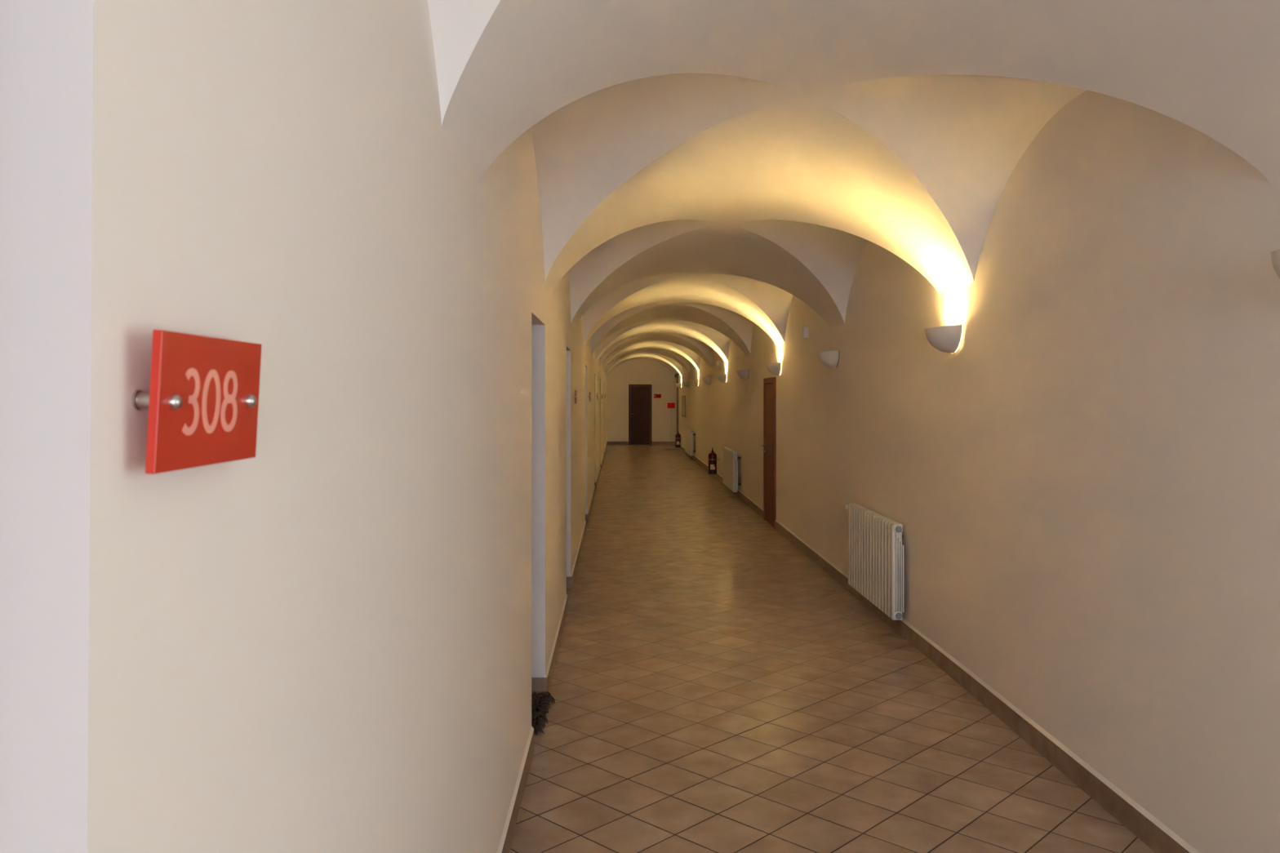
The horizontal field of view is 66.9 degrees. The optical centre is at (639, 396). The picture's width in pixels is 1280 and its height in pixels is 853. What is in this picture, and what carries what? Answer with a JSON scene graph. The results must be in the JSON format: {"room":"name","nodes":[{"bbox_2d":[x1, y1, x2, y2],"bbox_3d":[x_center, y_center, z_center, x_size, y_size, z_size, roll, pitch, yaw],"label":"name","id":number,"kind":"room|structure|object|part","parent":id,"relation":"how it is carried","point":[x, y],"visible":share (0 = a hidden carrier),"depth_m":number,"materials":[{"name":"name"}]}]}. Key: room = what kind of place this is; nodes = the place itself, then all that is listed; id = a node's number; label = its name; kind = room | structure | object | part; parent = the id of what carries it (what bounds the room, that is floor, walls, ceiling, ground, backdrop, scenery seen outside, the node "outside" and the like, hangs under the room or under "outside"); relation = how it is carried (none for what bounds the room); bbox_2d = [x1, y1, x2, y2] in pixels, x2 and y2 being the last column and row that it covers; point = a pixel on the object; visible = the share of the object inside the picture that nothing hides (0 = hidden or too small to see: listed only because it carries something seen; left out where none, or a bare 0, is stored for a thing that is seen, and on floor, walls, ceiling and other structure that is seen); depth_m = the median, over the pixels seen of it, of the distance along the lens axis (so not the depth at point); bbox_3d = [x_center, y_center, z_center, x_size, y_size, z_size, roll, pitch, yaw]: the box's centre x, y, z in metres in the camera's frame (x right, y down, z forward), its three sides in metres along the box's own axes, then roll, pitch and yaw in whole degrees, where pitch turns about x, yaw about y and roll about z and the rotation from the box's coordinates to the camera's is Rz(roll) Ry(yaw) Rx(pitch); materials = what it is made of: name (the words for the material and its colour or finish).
{"room":"hotel corridor","nodes":[
{"label":"hotel corridor","id":0,"kind":"room"},
{"bbox_2d":[0,0,606,852],"bbox_3d":[-0.820,0.182,13.538,0.259,2.875,37.500,0,0,-1],"label":"wall","id":1,"kind":"structure","parent":0,"point":[334,637],"depth_m":1.15,"materials":[{"name":"beige paint"}]},
{"bbox_2d":[131,329,262,474],"bbox_3d":[-0.409,0.004,0.903,0.040,0.119,0.218,0,0,-1],"label":"number plate","id":2,"kind":"object","parent":1,"relation":"attached to","point":[202,401],"visible":1,"depth_m":0.87,"materials":[{"name":"red plastic"}]},
{"bbox_2d":[497,443,606,852],"bbox_3d":[-0.799,1.563,13.539,0.243,0.114,37.501,0,0,-1],"label":"baseboard","id":3,"kind":"structure","parent":1,"relation":"attached to","point":[539,685],"depth_m":5.22,"materials":[{"name":"tile"}]},
{"bbox_2d":[606,358,675,444],"bbox_3d":[0.083,0.070,32.305,3.200,3.100,0.001,0,0,-1],"label":"wall","id":4,"kind":"structure","parent":0,"point":[662,380],"depth_m":32.31,"materials":[{"name":"beige paint"}]},
{"bbox_2d":[628,384,651,444],"bbox_3d":[0.008,0.613,32.281,0.767,2.015,0.106,0,0,-1],"label":"door","id":5,"kind":"structure","parent":4,"relation":"in","point":[638,394],"depth_m":32.28,"materials":[{"name":"brown wood"}]},
{"bbox_2d":[606,441,675,444],"bbox_3d":[0.033,1.565,32.301,2.300,0.110,0.015,0,0,-1],"label":"baseboard","id":6,"kind":"structure","parent":4,"relation":"attached to","point":[607,442],"depth_m":32.30,"materials":[{"name":"tile"}]},
{"bbox_2d":[653,394,661,397],"bbox_3d":[0.586,-0.009,32.310,0.236,0.124,0.011,0,0,-1],"label":"arrow sign","id":7,"kind":"object","parent":4,"relation":"attached to","point":[655,395],"visible":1,"depth_m":32.31,"materials":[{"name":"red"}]},
{"bbox_2d":[667,403,675,408],"bbox_3d":[1.040,0.307,32.319,0.246,0.176,0.016,0,0,-1],"label":"sign","id":8,"kind":"object","parent":4,"relation":"attached to","point":[669,405],"visible":1,"depth_m":32.31,"materials":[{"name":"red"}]},
{"bbox_2d":[509,444,1155,852],"bbox_3d":[1.182,1.620,13.621,5.200,0.001,37.800,0,0,-1],"label":"floor","id":9,"kind":"structure","parent":0,"point":[713,688],"depth_m":4.85,"materials":[{"name":"tile"}]},
{"bbox_2d":[531,692,555,735],"bbox_3d":[-0.609,1.597,4.898,0.318,0.044,0.615,0,0,1],"label":"doormat","id":10,"kind":"object","parent":9,"relation":"on","point":[540,704],"visible":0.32,"depth_m":4.92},
{"bbox_2d":[427,0,1279,377],"bbox_3d":[0.446,-0.935,14.519,2.575,0.640,39.013,0,0,-1],"label":"ceiling","id":11,"kind":"structure","parent":0,"point":[704,166],"depth_m":4.13,"materials":[{"name":"paint"}]},
{"bbox_2d":[675,89,1279,852],"bbox_3d":[2.426,0.182,13.591,1.913,2.875,37.500,0,0,-1],"label":"wall","id":12,"kind":"structure","parent":0,"point":[1084,492],"depth_m":3.92,"materials":[{"name":"beige paint"}]},
{"bbox_2d":[674,373,678,434],"bbox_3d":[1.205,0.445,31.622,0.081,2.350,1.398,0,0,-1],"label":"trim","id":13,"kind":"structure","parent":12,"relation":"attached to","point":[676,375],"depth_m":30.93,"materials":[{"name":"brown wood"}]},
{"bbox_2d":[675,431,681,447],"bbox_3d":[1.159,1.293,29.319,0.176,0.511,0.166,0,0,37],"label":"fire extinguisher","id":14,"kind":"object","parent":12,"relation":"attached to","point":[677,437],"visible":1,"depth_m":29.25,"materials":[{"name":"red metal"}]},
{"bbox_2d":[675,382,681,388],"bbox_3d":[1.179,-0.324,29.533,0.171,0.152,0.314,0,0,-1],"label":"wall sconce","id":15,"kind":"object","parent":12,"relation":"attached to","point":[678,385],"visible":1,"depth_m":29.45,"materials":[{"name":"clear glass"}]},
{"bbox_2d":[681,395,685,417],"bbox_3d":[1.281,0.290,28.324,0.034,0.620,1.200,0,0,-2],"label":"notice board","id":16,"kind":"object","parent":12,"relation":"attached to","point":[683,397],"visible":1,"depth_m":28.33,"materials":[{"name":"beige"}]},
{"bbox_2d":[683,382,689,386],"bbox_3d":[1.261,-0.324,26.534,0.171,0.152,0.314,0,0,-1],"label":"wall sconce","id":17,"kind":"object","parent":12,"relation":"attached to","point":[686,384],"visible":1,"depth_m":26.42,"materials":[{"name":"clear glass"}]},
{"bbox_2d":[684,427,695,456],"bbox_3d":[1.304,1.175,25.208,0.154,0.640,1.982,0,0,-1],"label":"radiator","id":18,"kind":"object","parent":12,"relation":"attached to","point":[689,433],"visible":1,"depth_m":24.55,"materials":[{"name":"white metal"}]},
{"bbox_2d":[691,379,698,386],"bbox_3d":[1.340,-0.324,23.535,0.171,0.152,0.314,0,0,-1],"label":"wall sconce","id":19,"kind":"object","parent":12,"relation":"attached to","point":[695,382],"visible":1,"depth_m":23.44,"materials":[{"name":"white ceramic"}]},
{"bbox_2d":[702,377,711,384],"bbox_3d":[1.413,-0.324,20.535,0.171,0.152,0.314,0,0,-1],"label":"wall sconce","id":20,"kind":"object","parent":12,"relation":"attached to","point":[707,380],"visible":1,"depth_m":20.43,"materials":[{"name":"white ceramic"}]},
{"bbox_2d":[707,447,719,474],"bbox_3d":[1.412,1.238,18.614,0.208,0.511,0.166,0,0,31],"label":"fire extinguisher","id":21,"kind":"object","parent":12,"relation":"attached to","point":[712,459],"visible":1,"depth_m":18.56,"materials":[{"name":"red metal"}]},
{"bbox_2d":[716,373,727,382],"bbox_3d":[1.481,-0.324,17.536,0.171,0.152,0.314,0,0,-1],"label":"wall sconce","id":22,"kind":"object","parent":12,"relation":"attached to","point":[722,378],"visible":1,"depth_m":17.43,"materials":[{"name":"white ceramic"}]},
{"bbox_2d":[721,446,740,492],"bbox_3d":[1.518,1.192,16.052,0.152,0.640,1.666,0,0,-1],"label":"radiator","id":23,"kind":"object","parent":12,"relation":"attached to","point":[730,462],"visible":1,"depth_m":15.64,"materials":[{"name":"white metal"}]},
{"bbox_2d":[736,369,749,379],"bbox_3d":[1.537,-0.324,14.537,0.171,0.152,0.314,0,0,-1],"label":"wall sconce","id":24,"kind":"object","parent":12,"relation":"attached to","point":[743,374],"visible":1,"depth_m":14.44,"materials":[{"name":"white ceramic"}]},
{"bbox_2d":[761,377,776,528],"bbox_3d":[1.646,0.693,12.278,0.132,1.855,0.900,0,0,-1],"label":"door","id":25,"kind":"structure","parent":12,"relation":"in","point":[769,445],"depth_m":12.20,"materials":[{"name":"brown wood"}]},
{"bbox_2d":[765,362,782,375],"bbox_3d":[1.588,-0.324,11.537,0.171,0.152,0.314,0,0,-1],"label":"wall sconce","id":26,"kind":"object","parent":12,"relation":"attached to","point":[775,368],"visible":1,"depth_m":11.43,"materials":[{"name":"white ceramic"}]},
{"bbox_2d":[800,327,808,338],"bbox_3d":[1.681,-0.645,9.873,0.060,0.110,0.130,0,0,-1],"label":"box","id":27,"kind":"object","parent":12,"relation":"attached to","point":[804,331],"visible":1,"depth_m":9.81,"materials":[{"name":"white plastic"}]},
{"bbox_2d":[817,350,840,368],"bbox_3d":[1.652,-0.324,8.538,0.171,0.152,0.314,0,0,-1],"label":"wall sconce","id":28,"kind":"object","parent":12,"relation":"attached to","point":[831,359],"visible":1,"depth_m":8.44,"materials":[{"name":"white ceramic"}]},
{"bbox_3d":[1.734,-0.325,8.539,0.007,0.150,0.304,0,0,-1],"label":"wall plate","id":29,"kind":"part","parent":28,"relation":"part of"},
{"bbox_2d":[844,502,903,620],"bbox_3d":[1.708,1.163,7.056,0.126,0.640,1.350,0,0,-1],"label":"radiator","id":30,"kind":"object","parent":12,"relation":"attached to","point":[875,546],"visible":1,"depth_m":6.79,"materials":[{"name":"white metal"}]},
{"bbox_2d":[679,445,1199,852],"bbox_3d":[1.629,1.562,12.878,0.072,0.116,36.101,0,0,-1],"label":"baseboard","id":31,"kind":"structure","parent":12,"relation":"attached to","point":[1153,833],"depth_m":4.49,"materials":[{"name":"tile"}]},
{"bbox_2d":[924,324,964,353],"bbox_3d":[1.722,-0.324,5.538,0.171,0.152,0.314,0,0,-1],"label":"wall sconce","id":32,"kind":"object","parent":12,"relation":"attached to","point":[946,339],"visible":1,"depth_m":5.44,"materials":[{"name":"white ceramic"}]},
{"bbox_3d":[1.804,-0.325,5.540,0.007,0.150,0.304,0,0,-1],"label":"wall plate","id":33,"kind":"part","parent":32,"relation":"part of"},
{"bbox_2d":[1271,248,1279,278],"bbox_3d":[1.772,-0.324,2.539,0.171,0.152,0.314,0,0,-1],"label":"wall sconce","id":34,"kind":"object","parent":12,"relation":"attached to","point":[1275,255],"visible":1,"depth_m":2.58,"materials":[{"name":"white glass"}]}
]}

